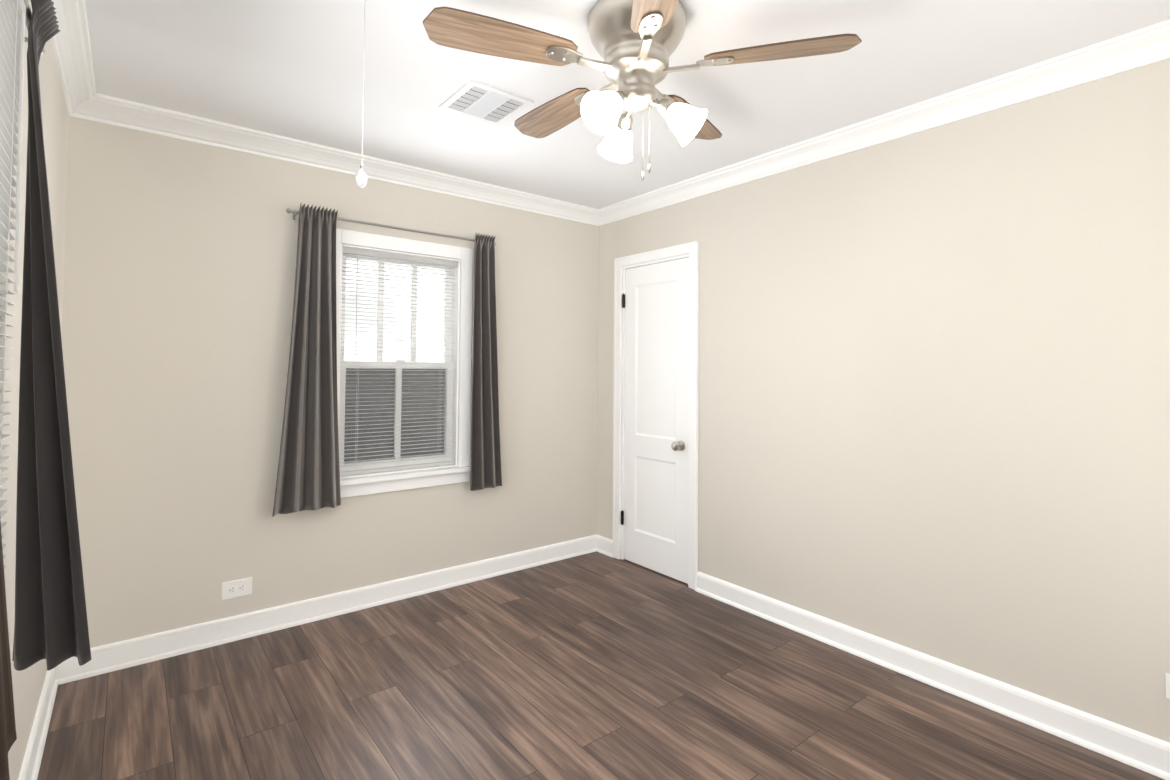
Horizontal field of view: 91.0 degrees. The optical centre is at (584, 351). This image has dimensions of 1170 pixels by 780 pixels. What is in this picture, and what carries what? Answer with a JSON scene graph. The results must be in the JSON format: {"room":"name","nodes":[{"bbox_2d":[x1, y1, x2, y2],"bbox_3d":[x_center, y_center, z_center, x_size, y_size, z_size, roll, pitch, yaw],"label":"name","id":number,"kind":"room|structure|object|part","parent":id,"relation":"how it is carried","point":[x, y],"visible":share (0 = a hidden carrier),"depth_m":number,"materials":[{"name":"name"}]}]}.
{"room":"empty bedroom","nodes":[
{"label":"empty bedroom","id":0,"kind":"room"},
{"bbox_2d":[0,0,68,779],"bbox_3d":[-1.032,0.104,0.826,0.140,2.440,3.857,2,-2,-38],"label":"wall","id":1,"kind":"structure","parent":0,"point":[27,683],"depth_m":1.57,"materials":[{"name":"paint"}]},
{"bbox_2d":[0,0,25,568],"bbox_3d":[-0.943,-0.002,0.760,0.194,1.431,0.890,2,-2,-38],"label":"window blind","id":2,"kind":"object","parent":1,"relation":"in","point":[12,23],"depth_m":1.08,"materials":[{"name":"white plastic"}]},
{"bbox_2d":[18,660,65,779],"bbox_3d":[-0.976,1.270,0.845,0.027,0.110,3.857,2,-2,-38],"label":"baseboard","id":3,"kind":"structure","parent":1,"relation":"attached to","point":[31,763],"depth_m":1.99,"materials":[{"name":"white wood"}]},
{"bbox_2d":[0,0,91,779],"bbox_3d":[-0.778,-0.008,0.760,0.171,1.507,1.582,2,-2,-38],"label":"curtain","id":4,"kind":"object","parent":1,"relation":"attached to","point":[51,625],"visible":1,"depth_m":1.29,"materials":[{"name":"grey fabric"}]},
{"bbox_3d":[-0.704,-0.011,0.631,0.034,1.507,1.240,2,-2,-38],"label":"panel","id":5,"kind":"part","parent":4,"relation":"part of","materials":[{"name":"fabric"}]},
{"bbox_2d":[50,0,101,122],"bbox_3d":[-0.933,-1.067,0.929,0.088,0.092,3.857,2,-2,-38],"label":"crown molding","id":6,"kind":"structure","parent":1,"relation":"attached to","point":[71,47],"depth_m":2.06,"materials":[{"name":"white wood"}]},
{"bbox_2d":[62,116,598,647],"bbox_3d":[-1.084,0.174,3.333,3.175,2.440,0.140,2,-2,-38],"label":"wall","id":7,"kind":"structure","parent":0,"point":[178,290],"depth_m":2.78,"materials":[{"name":"paint"}]},
{"bbox_2d":[222,577,251,599],"bbox_3d":[-1.668,1.135,2.756,0.125,0.080,0.008,2,-2,-38],"label":"electrical outlet","id":8,"kind":"object","parent":7,"relation":"attached to","point":[236,588],"visible":1,"depth_m":2.75,"materials":[{"name":"white plastic"}]},
{"bbox_2d":[66,534,605,682],"bbox_3d":[-1.024,1.337,3.237,2.865,0.110,0.047,2,-2,-38],"label":"baseboard","id":9,"kind":"structure","parent":7,"relation":"attached to","point":[124,654],"depth_m":2.93,"materials":[{"name":"white wood"}]},
{"bbox_2d":[102,95,597,224],"bbox_3d":[-1.009,-1.002,3.273,2.700,0.092,0.088,2,-2,-38],"label":"crown molding","id":10,"kind":"structure","parent":7,"relation":"attached to","point":[119,112],"depth_m":2.97,"materials":[{"name":"white wood"}]},
{"bbox_2d":[272,204,501,516],"bbox_3d":[-1.027,0.051,3.206,1.272,1.551,0.135,2,-2,-38],"label":"curtain","id":11,"kind":"object","parent":7,"relation":"attached to","point":[308,475],"visible":1,"depth_m":2.93,"materials":[{"name":"grey fabric"}]},
{"bbox_3d":[-1.378,0.032,2.892,0.331,1.536,0.078,2,-2,-38],"label":"panel","id":12,"kind":"part","parent":11,"relation":"part of","materials":[{"name":"fabric"}]},
{"bbox_3d":[-0.598,0.063,3.510,0.222,1.551,0.076,2,-2,-38],"label":"panel","id":13,"kind":"part","parent":11,"relation":"part of","materials":[{"name":"fabric"}]},
{"bbox_2d":[336,228,472,497],"bbox_3d":[-1.069,0.069,3.315,0.890,1.431,0.190,2,-2,-38],"label":"window","id":14,"kind":"structure","parent":7,"relation":"in","point":[398,480],"depth_m":3.32,"materials":[{"name":"white"}]},
{"bbox_2d":[344,368,444,462],"bbox_3d":[-1.123,0.378,3.371,0.676,0.600,0.002,2,-2,-38],"label":"window pane","id":15,"kind":"object","parent":14,"relation":"attached to","point":[363,382],"depth_m":3.35,"materials":[{"name":"clear glass"}]},
{"bbox_3d":[-1.091,0.051,3.344,0.592,1.131,0.035,2,-2,-38],"label":"glass","id":16,"kind":"part","parent":14,"relation":"part of","materials":[{"name":"clear glass"}]},
{"bbox_3d":[-1.084,0.059,3.334,0.676,1.236,0.082,2,-2,-38],"label":"back window sash","id":17,"kind":"part","parent":14,"relation":"part of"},
{"bbox_2d":[37,551,1164,779],"bbox_3d":[0.147,1.419,1.732,3.175,0.120,4.137,2,-2,-38],"label":"floor","id":18,"kind":"structure","parent":0,"point":[593,667],"depth_m":2.23,"materials":[{"name":"brown wood"}]},
{"bbox_2d":[85,0,1169,208],"bbox_3d":[0.168,-1.139,1.803,3.175,0.120,4.137,2,-2,-38],"label":"ceiling","id":19,"kind":"structure","parent":0,"point":[293,69],"depth_m":2.19,"materials":[{"name":"white paint"}]},
{"bbox_2d":[355,8,367,186],"bbox_3d":[-0.670,-0.791,1.737,0.037,0.593,0.037,2,-2,-38],"label":"pull cord","id":20,"kind":"object","parent":19,"relation":"hanging from","point":[361,178],"visible":1,"depth_m":1.73,"materials":[{"name":"white plastic"}]},
{"bbox_3d":[-0.672,-0.535,1.730,0.037,0.080,0.037,2,-2,-38],"label":"knob","id":21,"kind":"part","parent":20,"relation":"part of","materials":[{"name":"white plastic"}]},
{"bbox_2d":[439,80,533,125],"bbox_3d":[-0.426,-1.061,2.469,0.295,0.010,0.300,2,-2,-38],"label":"ceiling vent","id":22,"kind":"object","parent":19,"relation":"in","point":[490,100],"depth_m":2.45,"materials":[{"name":"white metal"}]},
{"bbox_3d":[-0.426,-1.065,2.469,0.239,0.001,0.244,2,-2,-38],"label":"dark ceiling air vent","id":23,"kind":"part","parent":22,"relation":"part of","materials":[{"name":"white metal"}]},
{"bbox_2d":[581,0,707,180],"bbox_3d":[0.138,-0.819,1.841,0.398,0.519,0.410,2,-2,-38],"label":"ceiling fan","id":24,"kind":"object","parent":19,"relation":"hanging from","point":[616,39],"depth_m":1.78,"materials":[{"name":"silver metal"}]},
{"bbox_2d":[423,6,611,71],"bbox_3d":[-0.183,-0.908,1.711,0.580,0.024,0.144,1,-12,-21],"label":"blade","id":25,"kind":"object","parent":24,"relation":"attached to","point":[455,28],"depth_m":1.68,"materials":[{"name":"brown wood"}]},
{"bbox_3d":[-0.015,-0.902,1.776,0.219,0.016,0.062,1,-13,-21],"label":"ceiling fan blade bracket","id":26,"kind":"part","parent":25,"relation":"part of","materials":[{"name":"silver metal"}]},
{"bbox_2d":[514,83,617,137],"bbox_3d":[-0.074,-0.896,2.138,0.144,0.023,0.580,16,-11,-38],"label":"blade","id":27,"kind":"object","parent":24,"relation":"attached to","point":[552,116],"depth_m":2.18,"materials":[{"name":"brown wood"}]},
{"bbox_3d":[0.040,-0.895,1.998,0.062,0.016,0.219,16,-11,-38],"label":"ceiling fan blade bracket","id":28,"kind":"part","parent":27,"relation":"part of","materials":[{"name":"silver metal"}]},
{"bbox_3d":[0.059,-0.724,1.726,0.130,0.132,0.134,-1,-2,42],"label":"lamp shade","id":29,"kind":"part","parent":24,"relation":"part of","materials":[{"name":"white glass"}]},
{"bbox_3d":[0.114,-0.716,1.994,0.130,0.132,0.134,1,-2,-18],"label":"lamp shade","id":30,"kind":"part","parent":24,"relation":"part of","materials":[{"name":"white glass"}]},
{"bbox_2d":[610,90,628,105],"bbox_3d":[0.112,-0.779,1.786,0.060,0.067,0.095,-1,-2,42],"label":"socket","id":31,"kind":"object","parent":24,"relation":"attached to","point":[623,95],"visible":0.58,"depth_m":1.76,"materials":[{"name":"silver metal"}]},
{"bbox_2d":[616,111,632,130],"bbox_3d":[0.139,-0.775,1.922,0.060,0.067,0.095,1,-2,-18],"label":"socket","id":32,"kind":"object","parent":24,"relation":"attached to","point":[625,121],"visible":0.81,"depth_m":1.92,"materials":[{"name":"silver metal"}]},
{"bbox_3d":[0.189,-0.686,1.879,0.010,0.257,0.010,2,-2,-38],"label":"ceiling fan chain","id":33,"kind":"part","parent":24,"relation":"part of","materials":[{"name":"silver metal"}]},
{"bbox_3d":[0.206,-0.692,1.839,0.010,0.247,0.010,2,-2,-38],"label":"ceiling fan chain","id":34,"kind":"part","parent":24,"relation":"part of","materials":[{"name":"silver metal"}]},
{"bbox_2d":[630,0,678,60],"bbox_3d":[0.189,-0.912,1.475,0.144,0.023,0.580,-10,-1,-4],"label":"blade","id":35,"kind":"object","parent":24,"relation":"attached to","point":[641,9],"depth_m":1.57,"materials":[{"name":"brown wood"}]},
{"bbox_3d":[0.179,-0.904,1.655,0.062,0.016,0.219,-10,-1,-4],"label":"ceiling fan blade bracket","id":36,"kind":"part","parent":35,"relation":"part of","materials":[{"name":"silver metal"}]},
{"bbox_2d":[650,98,675,118],"bbox_3d":[0.243,-0.777,1.830,0.095,0.067,0.060,0,-2,12],"label":"socket","id":37,"kind":"object","parent":24,"relation":"attached to","point":[663,105],"visible":0.73,"depth_m":1.81,"materials":[{"name":"silver metal"}]},
{"bbox_3d":[0.319,-0.720,1.812,0.134,0.132,0.130,0,-2,12],"label":"lamp shade","id":38,"kind":"part","parent":24,"relation":"part of","materials":[{"name":"white glass"}]},
{"bbox_2d":[655,88,721,139],"bbox_3d":[0.366,-0.891,2.166,0.144,0.024,0.580,12,5,32],"label":"blade","id":39,"kind":"object","parent":24,"relation":"attached to","point":[708,130],"depth_m":2.26,"materials":[{"name":"brown wood"}]},
{"bbox_3d":[0.268,-0.893,2.014,0.062,0.016,0.219,13,5,32],"label":"ceiling fan blade bracket","id":40,"kind":"part","parent":39,"relation":"part of","materials":[{"name":"silver metal"}]},
{"bbox_2d":[663,34,861,72],"bbox_3d":[0.529,-0.901,1.756,0.580,0.024,0.144,0,9,15],"label":"blade","id":41,"kind":"object","parent":24,"relation":"attached to","point":[823,45],"depth_m":1.73,"materials":[{"name":"brown wood"}]},
{"bbox_3d":[0.354,-0.898,1.802,0.219,0.016,0.062,0,9,15],"label":"ceiling fan blade bracket","id":42,"kind":"part","parent":41,"relation":"part of","materials":[{"name":"silver metal"}]},
{"bbox_2d":[597,58,1169,742],"bbox_3d":[1.347,0.176,2.709,0.140,2.440,3.857,2,-2,-38],"label":"wall","id":43,"kind":"structure","parent":0,"point":[933,392],"depth_m":2.35,"materials":[{"name":"paint"}]},
{"bbox_2d":[612,241,698,589],"bbox_3d":[0.477,0.380,3.749,0.203,2.077,0.748,2,-2,-38],"label":"door","id":44,"kind":"structure","parent":43,"relation":"attached to","point":[656,416],"depth_m":3.72,"materials":[{"name":"white wood"}]},
{"bbox_2d":[621,293,624,524],"bbox_3d":[0.258,0.389,3.961,0.017,1.591,0.028,2,-2,-38],"label":"hinges on the door trim","id":45,"kind":"object","parent":44,"relation":"attached to","point":[622,511],"visible":1,"depth_m":3.94,"materials":[{"name":"brown metal"}]},
{"bbox_3d":[0.566,0.578,3.523,0.071,0.064,0.064,2,-2,-38],"label":"knob","id":46,"kind":"part","parent":44,"relation":"part of","materials":[{"name":"silver metal"}]},
{"bbox_2d":[594,19,1169,225],"bbox_3d":[1.267,-1.000,2.672,0.088,0.092,3.857,2,-2,-38],"label":"crown molding","id":47,"kind":"structure","parent":43,"relation":"attached to","point":[1094,62],"depth_m":2.41,"materials":[{"name":"white wood"}]},
{"bbox_2d":[695,571,1169,779],"bbox_3d":[1.565,1.331,2.255,0.027,0.110,2.913,2,-2,-38],"label":"baseboard","id":48,"kind":"structure","parent":43,"relation":"attached to","point":[1134,748],"depth_m":2.30,"materials":[{"name":"white wood"}]},
{"bbox_2d":[1166,673,1169,698],"bbox_3d":[1.929,1.085,1.821,0.008,0.080,0.125,2,-2,-38],"label":"electrical outlet","id":49,"kind":"object","parent":43,"relation":"attached to","point":[1167,685],"visible":1,"depth_m":1.86,"materials":[{"name":"white plastic"}]},
{"label":"outside","id":50,"kind":"structure","parent":0,"visible":0},
{"bbox_2d":[344,258,443,361],"bbox_3d":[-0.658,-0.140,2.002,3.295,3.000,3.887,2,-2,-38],"label":"window pane","id":51,"kind":"structure","parent":50,"point":[362,343],"depth_m":3.95,"materials":[{"name":"clear glass"}]}
]}

